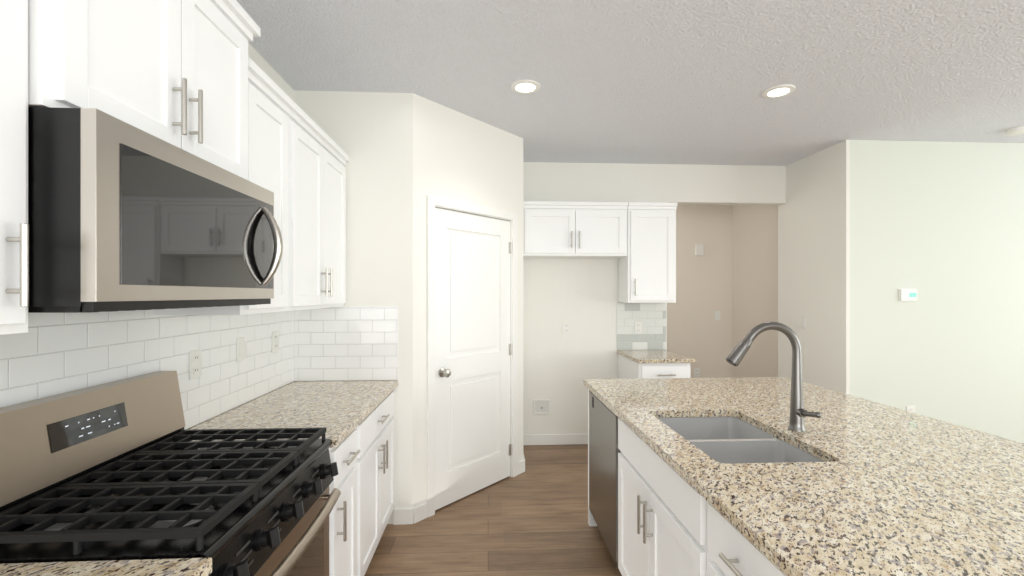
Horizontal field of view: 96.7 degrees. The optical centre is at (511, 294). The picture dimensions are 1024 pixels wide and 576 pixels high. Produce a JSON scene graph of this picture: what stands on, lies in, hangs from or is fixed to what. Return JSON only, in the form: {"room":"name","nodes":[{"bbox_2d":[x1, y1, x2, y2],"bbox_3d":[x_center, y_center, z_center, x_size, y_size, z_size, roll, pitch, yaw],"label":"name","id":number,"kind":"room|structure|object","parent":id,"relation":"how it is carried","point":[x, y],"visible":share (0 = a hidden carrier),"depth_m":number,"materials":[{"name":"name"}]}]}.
{"room":"kitchen","nodes":[
{"label":"kitchen","id":0,"kind":"room"},
{"bbox_2d":[0,557,211,575],"bbox_3d":[-0.920,0.562,0.452,0.646,0.033,0.959,0,0,-3],"label":"countertop","id":1,"kind":"structure","parent":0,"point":[176,566],"depth_m":0.91,"materials":[{"name":"beige stone"}]},
{"bbox_2d":[186,43,293,429],"bbox_3d":[-1.300,0.088,0.342,0.120,2.743,8.220,0,0,-3],"label":"wall","id":2,"kind":"structure","parent":0,"point":[256,57],"depth_m":2.53,"materials":[{"name":"white paint"}]},
{"bbox_2d":[0,0,39,334],"bbox_3d":[-1.086,-0.381,0.640,0.324,0.915,0.509,0,0,-3],"label":"upper cabinet","id":3,"kind":"object","parent":2,"relation":"attached to","point":[19,19],"depth_m":0.86,"materials":[{"name":"white wood"}]},
{"bbox_2d":[40,0,259,167],"bbox_3d":[-1.108,-0.670,1.279,0.348,0.587,0.765,0,0,-3],"label":"upper cabinet","id":4,"kind":"object","parent":2,"relation":"attached to","point":[187,60],"depth_m":1.23,"materials":[{"name":"white wood"}]},
{"bbox_2d":[40,96,299,312],"bbox_3d":[-1.033,-0.174,1.282,0.498,0.397,0.760,0,0,-3],"label":"microwave","id":5,"kind":"object","parent":2,"relation":"attached to","point":[174,157],"depth_m":1.08,"materials":[{"name":"silver metal"}]},
{"bbox_2d":[189,349,200,379],"bbox_3d":[-1.309,0.290,1.884,0.008,0.116,0.072,0,0,-3],"label":"outlet","id":6,"kind":"object","parent":2,"relation":"attached to","point":[194,356],"depth_m":1.87,"materials":[{"name":"white plastic"}]},
{"bbox_2d":[154,72,295,314],"bbox_3d":[-1.150,-0.381,1.854,0.324,0.915,0.385,0,0,-3],"label":"upper cabinet","id":7,"kind":"object","parent":2,"relation":"attached to","point":[277,113],"depth_m":1.91,"materials":[{"name":"white wood"}]},
{"bbox_2d":[237,337,245,361],"bbox_3d":[-1.327,0.270,2.233,0.008,0.115,0.071,0,0,-3],"label":"switch","id":8,"kind":"object","parent":2,"relation":"attached to","point":[241,342],"depth_m":2.22,"materials":[{"name":"white plastic"}]},
{"bbox_2d":[272,331,278,352],"bbox_3d":[-1.347,0.271,2.593,0.008,0.116,0.072,0,0,-3],"label":"outlet","id":9,"kind":"object","parent":2,"relation":"attached to","point":[275,335],"depth_m":2.59,"materials":[{"name":"white plastic"}]},
{"bbox_2d":[296,108,348,309],"bbox_3d":[-1.181,-0.381,2.455,0.324,0.915,0.818,0,0,-3],"label":"upper cabinet","id":10,"kind":"object","parent":2,"relation":"attached to","point":[320,169],"depth_m":2.42,"materials":[{"name":"white wood"}]},
{"bbox_2d":[294,90,412,523],"bbox_3d":[-1.005,0.088,2.936,0.740,2.743,0.110,0,0,-3],"label":"wall","id":11,"kind":"structure","parent":0,"point":[370,134],"depth_m":2.89,"materials":[{"name":"white paint"}]},
{"bbox_2d":[413,93,522,507],"bbox_3d":[-0.311,0.088,3.361,0.110,2.743,1.118,0,0,41],"label":"wall","id":12,"kind":"structure","parent":0,"point":[460,157],"depth_m":3.12,"materials":[{"name":"white paint"}]},
{"bbox_2d":[427,195,517,516],"bbox_3d":[-0.299,0.405,3.364,0.129,2.110,0.912,0,0,41],"label":"door frame","id":13,"kind":"structure","parent":12,"relation":"attached to","point":[433,202],"depth_m":3.10,"materials":[{"name":"white wood"}]},
{"bbox_2d":[435,208,511,509],"bbox_3d":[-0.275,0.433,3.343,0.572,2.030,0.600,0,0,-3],"label":"pantry door","id":14,"kind":"structure","parent":12,"relation":"in","point":[473,445],"depth_m":3.31,"materials":[{"name":"white wood"}]},
{"bbox_2d":[519,444,524,472],"bbox_3d":[0.083,1.410,4.036,0.027,0.100,0.720,0,0,-3],"label":"baseboard","id":15,"kind":"structure","parent":12,"relation":"attached to","point":[522,463],"depth_m":3.72,"materials":[{"name":"white wood"}]},
{"bbox_2d":[364,444,621,575],"bbox_3d":[2.573,1.510,1.156,7.940,0.100,9.440,0,0,-3],"label":"floor","id":16,"kind":"structure","parent":0,"point":[532,520],"depth_m":2.78,"materials":[{"name":"brown wood"}]},
{"bbox_2d":[0,371,340,575],"bbox_3d":[-0.939,0.871,1.317,0.682,1.178,0.761,0,0,-3],"label":"gas range","id":17,"kind":"object","parent":16,"relation":"on","point":[126,469],"visible":0.98,"depth_m":1.21,"materials":[{"name":"silver metal"}]},
{"bbox_2d":[329,422,363,575],"bbox_3d":[-1.004,1.022,1.879,0.629,0.876,0.356,0,0,-3],"label":"base cabinet","id":18,"kind":"object","parent":16,"relation":"on","point":[346,518],"depth_m":1.94,"materials":[{"name":"white paint"}]},
{"bbox_2d":[188,378,397,445],"bbox_3d":[-1.017,0.562,2.289,0.646,0.033,1.179,0,0,-3],"label":"countertop","id":19,"kind":"structure","parent":18,"relation":"on","point":[339,407],"depth_m":2.18,"materials":[{"name":"beige stone"}]},
{"bbox_2d":[364,386,396,574],"bbox_3d":[-1.034,1.022,2.466,0.629,0.876,0.820,0,0,-3],"label":"base cabinet","id":20,"kind":"object","parent":16,"relation":"on","point":[379,427],"depth_m":2.44,"materials":[{"name":"white paint"}]},
{"bbox_2d":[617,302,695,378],"bbox_3d":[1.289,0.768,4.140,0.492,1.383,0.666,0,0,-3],"label":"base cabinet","id":21,"kind":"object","parent":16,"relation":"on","point":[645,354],"visible":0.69,"depth_m":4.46,"materials":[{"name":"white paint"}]},
{"bbox_2d":[617,349,695,363],"bbox_3d":[1.289,0.562,4.148,0.492,0.033,0.646,0,0,-3],"label":"countertop","id":22,"kind":"structure","parent":21,"relation":"on","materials":[{"name":"beige stone"}]},
{"bbox_2d":[586,386,826,575],"bbox_3d":[1.032,1.022,1.669,1.035,0.876,2.525,0,0,-3],"label":"kitchen island","id":23,"kind":"object","parent":16,"relation":"on","point":[651,521],"depth_m":1.81,"materials":[{"name":"white paint"}]},
{"bbox_2d":[583,378,1023,575],"bbox_3d":[1.200,0.569,1.678,1.348,0.046,2.584,0,0,-3],"label":"island countertop","id":24,"kind":"structure","parent":23,"relation":"on","point":[897,492],"depth_m":1.33,"materials":[{"name":"beige stone"}]},
{"bbox_2d":[726,322,822,429],"bbox_3d":[1.023,0.328,1.786,0.322,0.436,0.153,0,0,-3],"label":"faucet","id":25,"kind":"object","parent":24,"relation":"on","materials":[{"name":"silver metal"}]},
{"bbox_2d":[236,0,1023,165],"bbox_3d":[2.573,-1.333,1.156,7.940,0.100,9.440,0,0,-3],"label":"ceiling","id":26,"kind":"structure","parent":0,"point":[688,82],"depth_m":2.57,"materials":[{"name":"white paint"}]},
{"bbox_2d":[511,79,539,93],"bbox_3d":[0.083,-1.278,2.808,0.184,0.010,0.184,0,0,-3],"label":"recessed light","id":27,"kind":"object","parent":26,"relation":"in","point":[525,86],"visible":1,"depth_m":2.80,"materials":[{"name":"white plastic"}]},
{"bbox_2d":[762,84,795,97],"bbox_3d":[1.682,-1.278,2.872,0.184,0.010,0.184,0,0,-3],"label":"recessed light","id":28,"kind":"object","parent":26,"relation":"in","point":[779,91],"visible":1,"depth_m":2.86,"materials":[{"name":"white plastic"}]},
{"bbox_2d":[1005,126,1023,135],"bbox_3d":[3.921,-1.264,3.530,0.132,0.037,0.132,0,0,-3],"label":"smoke detector","id":29,"kind":"object","parent":26,"relation":"attached to","point":[1015,131],"visible":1,"depth_m":3.51,"materials":[{"name":"white plastic"}]},
{"bbox_2d":[523,162,785,434],"bbox_3d":[0.640,0.088,4.500,4.190,2.743,0.120,0,0,-3],"label":"wall","id":30,"kind":"structure","parent":0,"point":[580,295],"depth_m":4.44,"materials":[{"name":"white paint"}]},
{"bbox_2d":[534,399,549,413],"bbox_3d":[0.289,1.089,4.412,0.160,0.140,0.017,0,0,-3],"label":"outlet","id":31,"kind":"object","parent":30,"relation":"attached to","point":[541,406],"depth_m":4.41,"materials":[{"name":"white plastic"}]},
{"bbox_2d":[523,434,587,444],"bbox_3d":[0.539,1.410,4.427,0.959,0.100,0.013,0,0,-3],"label":"baseboard","id":32,"kind":"structure","parent":30,"relation":"attached to","point":[541,439],"depth_m":4.42,"materials":[{"name":"white wood"}]},
{"bbox_2d":[563,322,569,333],"bbox_3d":[0.529,0.331,4.429,0.072,0.116,0.008,0,0,-3],"label":"outlet","id":33,"kind":"object","parent":30,"relation":"attached to","point":[566,325],"depth_m":4.43,"materials":[{"name":"white plastic"}]},
{"bbox_2d":[523,201,626,260],"bbox_3d":[0.564,-0.577,4.272,0.964,0.453,0.324,0,0,-3],"label":"upper cabinet","id":34,"kind":"object","parent":30,"relation":"attached to","point":[549,231],"depth_m":4.11,"materials":[{"name":"white paint"}]},
{"bbox_2d":[635,322,641,333],"bbox_3d":[1.238,0.331,4.461,0.072,0.116,0.008,0,0,-3],"label":"outlet","id":35,"kind":"object","parent":30,"relation":"attached to","point":[638,325],"depth_m":4.46,"materials":[{"name":"white plastic"}]},
{"bbox_2d":[618,205,677,302],"bbox_3d":[1.272,-0.363,4.303,0.450,0.880,0.324,0,0,-3],"label":"upper cabinet","id":36,"kind":"object","parent":30,"relation":"attached to","point":[637,240],"depth_m":4.15,"materials":[{"name":"white paint"}]},
{"bbox_2d":[667,205,730,377],"bbox_3d":[0.701,0.088,5.725,4.440,2.743,0.120,0,0,-3],"label":"wall","id":37,"kind":"structure","parent":0,"point":[703,283],"depth_m":5.75,"materials":[{"name":"beige paint"}]},
{"bbox_2d":[694,368,699,376],"bbox_3d":[2.332,0.990,5.746,0.072,0.116,0.008,0,0,-3],"label":"outlet","id":38,"kind":"object","parent":37,"relation":"attached to","point":[696,370],"depth_m":5.74,"materials":[{"name":"white plastic"}]},
{"bbox_2d":[695,244,703,255],"bbox_3d":[2.363,-0.559,5.736,0.099,0.149,0.028,0,0,-3],"label":"outlet","id":39,"kind":"object","parent":37,"relation":"attached to","point":[699,248],"depth_m":5.72,"materials":[{"name":"white plastic"}]},
{"bbox_2d":[715,311,719,319],"bbox_3d":[2.602,0.270,5.759,0.071,0.115,0.008,0,0,-3],"label":"outlet","id":40,"kind":"object","parent":37,"relation":"attached to","point":[717,313],"depth_m":5.76,"materials":[{"name":"white plastic"}]},
{"bbox_2d":[731,205,777,377],"bbox_3d":[2.891,0.088,5.218,0.120,2.743,1.080,0,0,-3],"label":"wall","id":41,"kind":"structure","parent":0,"point":[731,274],"depth_m":5.28,"materials":[{"name":"beige paint"}]},
{"bbox_2d":[778,140,1023,442],"bbox_3d":[4.565,0.088,4.320,3.630,2.743,0.890,0,0,-3],"label":"wall","id":42,"kind":"structure","parent":0,"point":[868,230],"depth_m":3.83,"materials":[{"name":"white paint"}]},
{"bbox_2d":[797,315,805,327],"bbox_3d":[2.743,0.260,4.319,0.008,0.115,0.117,0,0,-3],"label":"switch","id":43,"kind":"object","parent":42,"relation":"attached to","point":[801,320],"depth_m":4.30,"materials":[{"name":"white plastic"}]},
{"bbox_2d":[899,289,916,300],"bbox_3d":[3.306,0.006,3.796,0.150,0.105,0.022,0,0,-3],"label":"thermostat","id":44,"kind":"object","parent":42,"relation":"attached to","point":[904,294],"depth_m":3.79,"materials":[{"name":"white plastic"}]},
{"bbox_2d":[906,406,914,412],"bbox_3d":[3.335,0.990,3.805,0.072,0.116,0.008,0,0,-3],"label":"outlet","id":45,"kind":"object","parent":42,"relation":"attached to","point":[908,408],"depth_m":3.80,"materials":[{"name":"white plastic"}]}
]}

